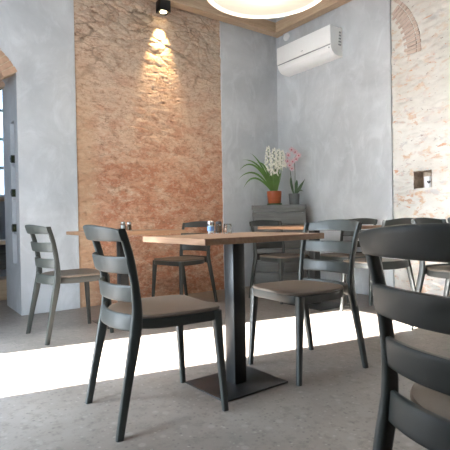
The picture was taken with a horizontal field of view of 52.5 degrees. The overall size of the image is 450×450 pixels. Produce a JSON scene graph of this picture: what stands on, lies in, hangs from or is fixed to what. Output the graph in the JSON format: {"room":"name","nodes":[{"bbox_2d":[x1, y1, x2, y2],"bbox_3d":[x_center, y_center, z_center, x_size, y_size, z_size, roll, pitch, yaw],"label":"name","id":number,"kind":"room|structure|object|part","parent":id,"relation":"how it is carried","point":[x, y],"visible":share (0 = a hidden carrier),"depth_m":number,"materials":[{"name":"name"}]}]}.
{"room":"restaurant","nodes":[
{"label":"restaurant","id":0,"kind":"room"},
{"bbox_2d":[0,201,5,275],"bbox_3d":[-2.876,-0.917,5.786,4.300,3.450,2.700,-2,1,-36],"label":"wall","id":1,"kind":"structure","parent":0,"point":[2,203],"depth_m":6.91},
{"bbox_2d":[0,109,4,196],"bbox_3d":[-3.786,-1.297,6.683,1.200,1.780,0.040,-2,1,-36],"label":"window","id":2,"kind":"structure","parent":1,"relation":"in","point":[1,139],"depth_m":6.94,"materials":[{"name":"white plastic"}]},
{"bbox_2d":[0,0,279,315],"bbox_3d":[-1.526,-0.928,4.697,5.600,3.450,0.650,-2,1,-36],"label":"wall","id":3,"kind":"structure","parent":0,"point":[37,36],"depth_m":4.31,"materials":[{"name":"grey paint"}]},
{"bbox_2d":[0,50,16,79],"bbox_3d":[-2.418,-1.510,3.709,1.327,0.452,0.129,-2,1,-36],"label":"trim","id":4,"kind":"structure","parent":3,"relation":"attached to","point":[5,58],"depth_m":4.00,"materials":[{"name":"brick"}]},
{"bbox_2d":[10,155,14,162],"bbox_3d":[-1.890,-0.615,4.296,0.240,0.075,0.075,-2,1,-36],"label":"wine bottle","id":5,"kind":"object","parent":3,"relation":"in","point":[12,157],"visible":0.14,"depth_m":4.21,"materials":[{"name":"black glass"}]},
{"bbox_2d":[11,189,15,196],"bbox_3d":[-1.885,-0.300,4.300,0.240,0.075,0.075,-2,1,-36],"label":"wine bottle","id":6,"kind":"object","parent":3,"relation":"in","point":[13,191],"visible":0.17,"depth_m":4.22,"materials":[{"name":"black glass"}]},
{"bbox_2d":[11,224,16,231],"bbox_3d":[-1.879,0.025,4.303,0.240,0.075,0.075,-2,1,-36],"label":"wine bottle","id":7,"kind":"object","parent":3,"relation":"in","point":[14,226],"visible":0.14,"depth_m":4.22,"materials":[{"name":"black glass"}]},
{"bbox_2d":[74,0,223,307],"bbox_3d":[-0.744,-0.944,4.900,1.725,3.450,0.061,-2,1,-36],"label":"brick wall","id":8,"kind":"structure","parent":0,"point":[148,83],"depth_m":4.83,"materials":[{"name":"brick"}]},
{"bbox_2d":[156,0,170,15],"bbox_3d":[-0.664,-2.310,4.846,0.120,0.120,0.145,-2,1,-36],"label":"wall spotlight","id":9,"kind":"object","parent":8,"relation":"attached to","point":[163,7],"visible":1,"depth_m":4.80,"materials":[{"name":"black metal"}]},
{"bbox_2d":[150,0,281,37],"bbox_3d":[-1.308,-2.413,4.358,4.978,0.130,0.113,-2,1,-36],"label":"trim","id":10,"kind":"structure","parent":8,"relation":"attached to","point":[204,8],"depth_m":5.26,"materials":[{"name":"brown wood"}]},
{"bbox_2d":[0,286,449,449],"bbox_3d":[-0.575,0.854,3.626,5.800,0.120,11.400,-2,1,-36],"label":"floor","id":11,"kind":"structure","parent":0,"point":[43,388],"depth_m":2.29,"materials":[{"name":"concrete"}]},
{"bbox_2d":[0,240,6,299],"bbox_3d":[-2.517,0.491,5.057,1.200,0.640,0.400,-2,1,-36],"label":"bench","id":12,"kind":"object","parent":11,"relation":"on","point":[3,281],"visible":0.04,"depth_m":4.99,"materials":[{"name":"brown wood"}]},
{"bbox_3d":[-2.625,0.361,5.201,1.200,0.300,0.020,-2,1,-36],"label":"panel","id":13,"kind":"part","parent":12,"relation":"part of","materials":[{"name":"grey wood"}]},
{"bbox_2d":[25,225,113,344],"bbox_3d":[-1.178,0.400,3.392,0.538,0.816,0.452,-2,1,-39],"label":"dining chair","id":14,"kind":"object","parent":11,"relation":"on","point":[56,277],"visible":0.94,"depth_m":3.21,"materials":[{"name":"plastic"}]},
{"bbox_3d":[-1.442,0.412,3.439,0.124,0.800,0.031,-1,1,-31],"label":"leg","id":15,"kind":"part","parent":14,"relation":"part of","materials":[{"name":"plastic"}]},
{"bbox_3d":[-1.357,0.029,3.245,0.089,0.066,0.429,-2,1,-39],"label":"rail","id":16,"kind":"part","parent":14,"relation":"part of","materials":[{"name":"plastic"}]},
{"bbox_3d":[-1.182,0.411,3.123,0.031,0.800,0.124,0,1,42],"label":"leg","id":17,"kind":"part","parent":14,"relation":"part of","materials":[{"name":"plastic"}]},
{"bbox_3d":[-1.143,0.362,3.421,0.440,0.018,0.424,-2,1,-39],"label":"seat","id":18,"kind":"part","parent":14,"relation":"part of","materials":[{"name":"brown fabric"}]},
{"bbox_3d":[-1.142,0.389,3.421,0.438,0.040,0.422,-2,1,-39],"label":"seat frame","id":19,"kind":"part","parent":14,"relation":"part of","materials":[{"name":"plastic"}]},
{"bbox_3d":[-1.114,0.584,3.694,0.063,0.437,0.049,-2,1,-39],"label":"leg","id":20,"kind":"part","parent":14,"relation":"part of","materials":[{"name":"plastic"}]},
{"bbox_3d":[-0.868,0.583,3.396,0.063,0.437,0.049,-2,1,-39],"label":"leg","id":21,"kind":"part","parent":14,"relation":"part of","materials":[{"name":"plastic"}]},
{"bbox_2d":[66,229,186,328],"bbox_3d":[-0.820,0.421,3.794,0.760,0.750,0.700,-2,1,-36],"label":"dining table","id":22,"kind":"object","parent":11,"relation":"on","point":[122,279],"visible":0.39,"depth_m":3.73,"materials":[{"name":"brown wood"}]},
{"bbox_2d":[120,222,125,228],"bbox_3d":[-0.825,0.010,3.692,0.042,0.075,0.042,-2,1,-36],"label":"salt shaker","id":23,"kind":"object","parent":22,"relation":"on","point":[122,226],"visible":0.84,"depth_m":3.67,"materials":[{"name":"clear glass"}]},
{"bbox_2d":[126,222,131,230],"bbox_3d":[-0.776,0.011,3.690,0.042,0.072,0.042,-2,1,-36],"label":"pepper shaker","id":24,"kind":"object","parent":22,"relation":"on","point":[128,227],"visible":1,"depth_m":3.67,"materials":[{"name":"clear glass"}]},
{"bbox_2d":[83,225,228,441],"bbox_3d":[-0.331,0.401,2.017,0.538,0.816,0.452,-1,1,-32],"label":"dining chair","id":25,"kind":"object","parent":11,"relation":"on","point":[133,313],"visible":1,"depth_m":1.87,"materials":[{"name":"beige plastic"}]},
{"bbox_3d":[-0.587,0.413,2.099,0.124,0.800,0.031,-1,1,-23],"label":"leg","id":26,"kind":"part","parent":25,"relation":"part of","materials":[{"name":"plastic"}]},
{"bbox_3d":[-0.528,0.031,1.894,0.089,0.066,0.429,-1,1,-32],"label":"rail","id":27,"kind":"part","parent":25,"relation":"part of","materials":[{"name":"plastic"}]},
{"bbox_3d":[-0.371,0.413,1.751,0.124,0.800,0.031,-2,1,-41],"label":"leg","id":28,"kind":"part","parent":25,"relation":"part of","materials":[{"name":"plastic"}]},
{"bbox_3d":[-0.293,0.363,2.041,0.440,0.018,0.424,-1,1,-32],"label":"seat","id":29,"kind":"part","parent":25,"relation":"part of","materials":[{"name":"brown fabric"}]},
{"bbox_3d":[-0.292,0.391,2.041,0.438,0.040,0.422,-1,1,-32],"label":"seat frame","id":30,"kind":"part","parent":25,"relation":"part of","materials":[{"name":"plastic"}]},
{"bbox_3d":[-0.228,0.585,2.308,0.063,0.437,0.049,-1,1,-32],"label":"leg","id":31,"kind":"part","parent":25,"relation":"part of","materials":[{"name":"plastic"}]},
{"bbox_3d":[-0.024,0.586,1.980,0.063,0.437,0.049,-1,1,-32],"label":"leg","id":32,"kind":"part","parent":25,"relation":"part of","materials":[{"name":"plastic"}]},
{"bbox_2d":[152,221,217,301],"bbox_3d":[-0.400,0.371,4.569,0.452,0.816,0.538,0,1,41],"label":"dining chair","id":33,"kind":"object","parent":11,"relation":"on","point":[182,260],"visible":0.79,"depth_m":4.54,"materials":[{"name":"plastic"}]},
{"bbox_3d":[-0.698,0.567,4.521,0.049,0.437,0.063,0,1,41],"label":"leg","id":34,"kind":"part","parent":33,"relation":"part of","materials":[{"name":"plastic"}]},
{"bbox_3d":[-0.431,0.335,4.535,0.424,0.018,0.440,0,1,41],"label":"seat","id":35,"kind":"part","parent":33,"relation":"part of","materials":[{"name":"brown fabric"}]},
{"bbox_3d":[-0.430,0.363,4.535,0.422,0.040,0.438,0,1,41],"label":"seat frame","id":36,"kind":"part","parent":33,"relation":"part of","materials":[{"name":"plastic"}]},
{"bbox_3d":[-0.408,0.565,4.266,0.049,0.437,0.063,0,1,41],"label":"leg","id":37,"kind":"part","parent":33,"relation":"part of","materials":[{"name":"plastic"}]},
{"bbox_3d":[-0.439,0.377,4.836,0.041,0.800,0.121,0,1,41],"label":"leg","id":38,"kind":"part","parent":33,"relation":"part of","materials":[{"name":"plastic"}]},
{"bbox_3d":[-0.259,-0.009,4.733,0.429,0.066,0.089,0,1,41],"label":"rail","id":39,"kind":"part","parent":33,"relation":"part of","materials":[{"name":"plastic"}]},
{"bbox_3d":[-0.131,0.374,4.565,0.124,0.800,0.031,-2,1,-40],"label":"leg","id":40,"kind":"part","parent":33,"relation":"part of","materials":[{"name":"plastic"}]},
{"bbox_2d":[143,232,323,401],"bbox_3d":[0.051,0.424,2.304,0.738,0.750,0.545,-2,1,-38],"label":"dining table","id":41,"kind":"object","parent":11,"relation":"on","point":[242,380],"visible":0.95,"depth_m":2.27,"materials":[{"name":"brown wood"}]},
{"bbox_2d":[207,221,213,233],"bbox_3d":[-0.078,0.013,2.513,0.039,0.072,0.039,-2,1,-36],"label":"salt shaker","id":42,"kind":"object","parent":41,"relation":"on","point":[210,228],"visible":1,"depth_m":2.50,"materials":[{"name":"clear glass"}]},
{"bbox_2d":[215,221,221,233],"bbox_3d":[-0.035,0.014,2.520,0.038,0.068,0.038,-2,1,-36],"label":"pepper shaker","id":43,"kind":"object","parent":41,"relation":"on","point":[218,228],"visible":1,"depth_m":2.50,"materials":[{"name":"clear glass"}]},
{"bbox_2d":[223,224,231,233],"bbox_3d":[0.014,0.020,2.534,0.048,0.053,0.048,-2,1,-36],"label":"glass","id":44,"kind":"object","parent":41,"relation":"on","point":[227,228],"visible":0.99,"depth_m":2.51,"materials":[{"name":"white"}]},
{"bbox_3d":[0.058,0.795,2.309,0.401,0.008,0.332,-2,1,-38],"label":"plate","id":45,"kind":"part","parent":41,"relation":"part of","materials":[{"name":"black metal"}]},
{"bbox_2d":[248,220,309,303],"bbox_3d":[0.557,0.352,4.738,0.452,0.816,0.538,-2,1,-36],"label":"dining chair","id":46,"kind":"object","parent":11,"relation":"on","point":[281,258],"visible":0.75,"depth_m":4.76,"materials":[{"name":"plastic"}]},
{"bbox_3d":[0.289,0.364,4.758,0.031,0.800,0.124,-2,1,-45],"label":"leg","id":47,"kind":"part","parent":46,"relation":"part of","materials":[{"name":"plastic"}]},
{"bbox_3d":[0.418,-0.023,4.914,0.429,0.066,0.089,-2,1,-36],"label":"rail","id":48,"kind":"part","parent":46,"relation":"part of","materials":[{"name":"plastic"}]},
{"bbox_3d":[0.544,0.545,4.434,0.049,0.437,0.063,-2,1,-36],"label":"leg","id":49,"kind":"part","parent":46,"relation":"part of","materials":[{"name":"plastic"}]},
{"bbox_3d":[0.620,0.355,4.999,0.031,0.800,0.124,-1,1,-27],"label":"leg","id":50,"kind":"part","parent":46,"relation":"part of","materials":[{"name":"plastic"}]},
{"bbox_3d":[0.584,0.343,4.700,0.422,0.040,0.438,-2,1,-36],"label":"seat frame","id":51,"kind":"part","parent":46,"relation":"part of","materials":[{"name":"plastic"}]},
{"bbox_3d":[0.583,0.315,4.700,0.424,0.018,0.440,-2,1,-36],"label":"seat","id":52,"kind":"part","parent":46,"relation":"part of","materials":[{"name":"brown fabric"}]},
{"bbox_2d":[252,204,306,283],"bbox_3d":[0.652,0.257,5.429,0.630,0.985,0.282,-1,1,9],"label":"base cabinet","id":53,"kind":"object","parent":11,"relation":"on","point":[297,216],"visible":0.52,"depth_m":5.30,"materials":[{"name":"grey wood"}]},
{"bbox_3d":[0.362,0.304,5.479,0.024,0.900,0.265,-1,1,9],"label":"panel","id":54,"kind":"part","parent":53,"relation":"part of","materials":[{"name":"grey wood"}]},
{"bbox_2d":[241,146,286,204],"bbox_3d":[0.450,-0.587,5.436,0.576,0.710,0.196,-1,1,9],"label":"potted flowering plant","id":55,"kind":"object","parent":53,"relation":"on","point":[272,179],"visible":1,"depth_m":5.38,"materials":[{"name":"green plant"}]},
{"bbox_3d":[0.587,-0.325,5.426,0.174,0.150,0.174,-1,1,9],"label":"pot","id":56,"kind":"part","parent":55,"relation":"part of","materials":[{"name":"orange ceramic"}]},
{"bbox_2d":[285,147,304,204],"bbox_3d":[0.825,-0.575,5.338,0.196,0.674,0.180,-1,1,33],"label":"potted orchid","id":57,"kind":"object","parent":53,"relation":"on","point":[294,196],"visible":0.99,"depth_m":5.32,"materials":[{"name":"pink plant"}]},
{"bbox_3d":[0.816,-0.304,5.381,0.130,0.132,0.130,-1,1,9],"label":"pot","id":58,"kind":"part","parent":57,"relation":"part of","materials":[{"name":"grey ceramic"}]},
{"bbox_3d":[0.945,0.295,5.387,0.024,0.900,0.265,-1,1,9],"label":"panel","id":59,"kind":"part","parent":53,"relation":"part of","materials":[{"name":"grey wood"}]},
{"bbox_2d":[248,219,368,385],"bbox_3d":[0.465,0.380,2.565,0.538,0.816,0.452,-1,1,-33],"label":"dining chair","id":60,"kind":"object","parent":11,"relation":"on","point":[301,292],"visible":0.99,"depth_m":2.55,"materials":[{"name":"dark grey painted wood"},{"name":"taupe upholstery fabric"}]},
{"bbox_3d":[0.164,0.575,2.602,0.063,0.437,0.049,-1,1,-33],"label":"leg","id":61,"kind":"part","parent":60,"relation":"part of","materials":[{"name":"plastic"}]},
{"bbox_3d":[0.426,0.372,2.540,0.438,0.040,0.422,-1,1,-33],"label":"seat frame","id":62,"kind":"part","parent":60,"relation":"part of","materials":[{"name":"plastic"}]},
{"bbox_3d":[0.426,0.344,2.540,0.440,0.018,0.424,-1,1,-33],"label":"seat","id":63,"kind":"part","parent":60,"relation":"part of","materials":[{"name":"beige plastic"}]},
{"bbox_3d":[0.372,0.575,2.277,0.063,0.437,0.049,-1,1,-33],"label":"leg","id":64,"kind":"part","parent":60,"relation":"part of","materials":[{"name":"plastic"}]},
{"bbox_3d":[0.502,0.384,2.832,0.124,0.800,0.031,-2,1,-41],"label":"leg","id":65,"kind":"part","parent":60,"relation":"part of","materials":[{"name":"plastic"}]},
{"bbox_3d":[0.647,0.001,2.681,0.089,0.066,0.429,-1,1,-33],"label":"rail","id":66,"kind":"part","parent":60,"relation":"part of","materials":[{"name":"plastic"}]},
{"bbox_3d":[0.722,0.385,2.486,0.124,0.800,0.031,-1,1,-24],"label":"leg","id":67,"kind":"part","parent":60,"relation":"part of","materials":[{"name":"plastic"}]},
{"bbox_2d":[258,225,381,310],"bbox_3d":[0.898,0.383,4.389,0.600,0.750,1.080,-2,1,-36],"label":"dining table","id":68,"kind":"object","parent":11,"relation":"on","point":[326,305],"visible":0.45,"depth_m":4.32,"materials":[{"name":"brown wood"}]},
{"bbox_3d":[0.864,0.755,4.364,0.400,0.008,0.500,-2,1,-36],"label":"plate","id":69,"kind":"part","parent":68,"relation":"part of","materials":[{"name":"black metal"}]},
{"bbox_2d":[320,218,377,302],"bbox_3d":[1.268,0.340,4.708,0.538,0.816,0.452,-2,1,-36],"label":"dining chair","id":70,"kind":"object","parent":11,"relation":"on","point":[333,256],"visible":0.37,"depth_m":4.71,"materials":[{"name":"dark grey painted wood"},{"name":"taupe upholstery fabric"}]},
{"bbox_3d":[1.231,0.304,4.680,0.440,0.018,0.424,-2,1,-36],"label":"seat","id":71,"kind":"part","parent":70,"relation":"part of","materials":[{"name":"beige fabric"}]},
{"bbox_3d":[1.231,0.331,4.681,0.438,0.040,0.422,-2,1,-36],"label":"seat frame","id":72,"kind":"part","parent":70,"relation":"part of","materials":[{"name":"plastic"}]},
{"bbox_3d":[1.193,0.534,4.414,0.063,0.437,0.049,-2,1,-36],"label":"leg","id":73,"kind":"part","parent":70,"relation":"part of","materials":[{"name":"plastic"}]},
{"bbox_3d":[1.443,-0.040,4.835,0.089,0.066,0.429,-2,1,-36],"label":"rail","id":74,"kind":"part","parent":70,"relation":"part of","materials":[{"name":"plastic"}]},
{"bbox_2d":[340,218,415,311],"bbox_3d":[1.335,0.348,3.924,0.452,0.816,0.538,-2,1,-36],"label":"dining chair","id":75,"kind":"object","parent":11,"relation":"on","point":[387,263],"visible":0.37,"depth_m":3.85,"materials":[{"name":"dark grey painted wood"},{"name":"taupe upholstery fabric"}]},
{"bbox_3d":[1.042,0.542,4.005,0.049,0.437,0.063,-2,1,-36],"label":"leg","id":76,"kind":"part","parent":75,"relation":"part of","materials":[{"name":"plastic"}]},
{"bbox_3d":[1.308,0.339,3.961,0.422,0.040,0.438,-2,1,-36],"label":"seat frame","id":77,"kind":"part","parent":75,"relation":"part of","materials":[{"name":"plastic"}]},
{"bbox_3d":[1.354,0.533,4.232,0.049,0.437,0.063,-2,1,-36],"label":"leg","id":78,"kind":"part","parent":75,"relation":"part of","materials":[{"name":"plastic"}]},
{"bbox_3d":[1.307,0.311,3.961,0.424,0.018,0.440,-2,1,-36],"label":"seat","id":79,"kind":"part","parent":75,"relation":"part of","materials":[{"name":"brown fabric"}]},
{"bbox_3d":[1.460,-0.027,3.738,0.429,0.066,0.089,-2,1,-36],"label":"rail","id":80,"kind":"part","parent":75,"relation":"part of","materials":[{"name":"plastic"}]},
{"bbox_3d":[1.603,0.351,3.904,0.031,0.800,0.124,-2,1,-45],"label":"leg","id":81,"kind":"part","parent":75,"relation":"part of","materials":[{"name":"plastic"}]},
{"bbox_2d":[358,223,449,449],"bbox_3d":[0.576,0.399,0.891,0.538,0.816,0.452,-1,1,-34],"label":"dining chair","id":82,"kind":"object","parent":11,"relation":"on","point":[424,418],"visible":1,"depth_m":0.86,"materials":[{"name":"dark grey painted wood"},{"name":"taupe upholstery fabric"}]},
{"bbox_3d":[0.317,0.411,0.965,0.124,0.800,0.031,-1,1,-25],"label":"leg","id":83,"kind":"part","parent":82,"relation":"part of","materials":[{"name":"plastic"}]},
{"bbox_3d":[0.383,0.029,0.762,0.089,0.066,0.429,-1,1,-34],"label":"rail","id":84,"kind":"part","parent":82,"relation":"part of","materials":[{"name":"plastic"}]},
{"bbox_3d":[0.613,0.361,0.916,0.440,0.018,0.424,-1,1,-34],"label":"seat","id":85,"kind":"part","parent":82,"relation":"part of","materials":[{"name":"beige fabric"}]},
{"bbox_2d":[408,217,449,329],"bbox_3d":[1.650,0.350,3.270,0.452,0.816,0.538,-2,1,-36],"label":"dining chair","id":86,"kind":"object","parent":11,"relation":"on","point":[433,270],"visible":0.43,"depth_m":3.29,"materials":[{"name":"dark grey painted wood"},{"name":"taupe upholstery fabric"}]},
{"bbox_3d":[1.382,0.363,3.290,0.031,0.800,0.124,-2,1,-45],"label":"leg","id":87,"kind":"part","parent":86,"relation":"part of","materials":[{"name":"plastic"}]},
{"bbox_3d":[1.511,-0.024,3.447,0.429,0.066,0.089,-2,1,-36],"label":"rail","id":88,"kind":"part","parent":86,"relation":"part of","materials":[{"name":"plastic"}]},
{"bbox_3d":[1.676,0.313,3.232,0.424,0.018,0.440,-2,1,-36],"label":"seat","id":89,"kind":"part","parent":86,"relation":"part of","materials":[{"name":"brown fabric"}]},
{"bbox_3d":[1.677,0.341,3.233,0.422,0.040,0.438,-2,1,-36],"label":"seat frame","id":90,"kind":"part","parent":86,"relation":"part of","materials":[{"name":"plastic"}]},
{"bbox_3d":[1.713,0.354,3.532,0.031,0.800,0.124,-1,1,-27],"label":"leg","id":91,"kind":"part","parent":86,"relation":"part of","materials":[{"name":"plastic"}]},
{"bbox_2d":[276,0,430,295],"bbox_3d":[2.828,-0.988,3.259,0.350,3.450,6.800,-2,1,-36],"label":"wall","id":92,"kind":"structure","parent":0,"point":[337,114],"depth_m":5.02,"materials":[{"name":"grey paint"}]},
{"bbox_2d":[283,33,289,40],"bbox_3d":[0.767,-2.357,5.718,0.027,0.100,0.100,-2,1,-36],"label":"smoke detector","id":93,"kind":"object","parent":92,"relation":"attached to","point":[286,36],"visible":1,"depth_m":5.70,"materials":[{"name":"white plastic"}]},
{"bbox_2d":[277,24,342,76],"bbox_3d":[0.966,-2.005,5.307,0.204,0.314,0.847,-2,1,-36],"label":"air conditioner","id":94,"kind":"object","parent":92,"relation":"attached to","point":[322,46],"visible":1,"depth_m":5.18,"materials":[{"name":"white plastic"}]},
{"bbox_3d":[0.889,-2.060,5.253,0.016,0.200,0.845,-2,1,-36],"label":"panel","id":95,"kind":"part","parent":94,"relation":"part of","materials":[{"name":"white plastic"}]},
{"bbox_2d":[276,0,351,34],"bbox_3d":[2.572,-2.467,3.126,0.113,0.130,6.444,-2,1,-36],"label":"trim","id":96,"kind":"structure","parent":92,"relation":"attached to","point":[293,21],"depth_m":5.30,"materials":[{"name":"brown wood"}]},
{"bbox_2d":[413,170,431,188],"bbox_3d":[1.939,-0.436,4.380,0.168,0.170,0.180,-2,1,-36],"label":"wall niche","id":97,"kind":"object","parent":92,"relation":"attached to","point":[419,176],"visible":0.55,"depth_m":4.45,"materials":[{"name":"brown wood"}]},
{"bbox_2d":[424,176,430,187],"bbox_3d":[1.934,-0.407,4.339,0.078,0.106,0.078,-2,1,-36],"label":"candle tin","id":98,"kind":"object","parent":97,"relation":"in","point":[427,180],"visible":0.8,"depth_m":4.31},
{"bbox_2d":[391,0,449,295],"bbox_3d":[3.133,-0.985,2.578,0.030,3.450,4.940,-2,1,-36],"label":"brick wall","id":99,"kind":"structure","parent":0,"point":[421,79],"depth_m":4.31,"materials":[{"name":"beige brick"}]},
{"bbox_2d":[391,0,420,54],"bbox_3d":[1.765,-1.948,4.439,0.038,0.607,0.308,-2,1,-36],"label":"trim","id":100,"kind":"structure","parent":99,"relation":"attached to","point":[401,17],"depth_m":4.41,"materials":[{"name":"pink brick"}]},
{"bbox_3d":[-0.639,-2.730,3.581,5.800,0.150,11.400,-2,1,-36],"label":"ceiling","id":101,"kind":"structure","parent":0,"visible":0},
{"bbox_2d":[207,0,320,18],"bbox_3d":[0.257,-2.071,2.885,0.808,1.183,0.808,-2,1,-36],"label":"pendant lamp","id":102,"kind":"object","parent":101,"relation":"hanging from","point":[255,9],"visible":1,"depth_m":3.12,"materials":[{"name":"grey plastic"}]},
{"bbox_2d":[214,0,314,14],"bbox_3d":[0.267,-1.492,2.892,0.786,0.018,0.786,-2,1,-36],"label":"diffuser","id":103,"kind":"object","parent":102,"relation":"attached to","point":[232,7],"depth_m":3.12,"materials":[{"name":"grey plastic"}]},
{"label":"outside","id":104,"kind":"structure","parent":0,"visible":0},
{"bbox_3d":[-11.405,1.199,-2.898,50.000,0.019,60.000,-2,1,-36],"label":"ground","id":105,"kind":"structure","parent":104,"visible":0},
{"bbox_2d":[0,90,3,194],"bbox_3d":[-7.025,-6.105,9.511,24.000,14.120,3.100,-2,1,-36],"label":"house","id":106,"kind":"structure","parent":105,"relation":"on","point":[1,113],"depth_m":9.37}
]}

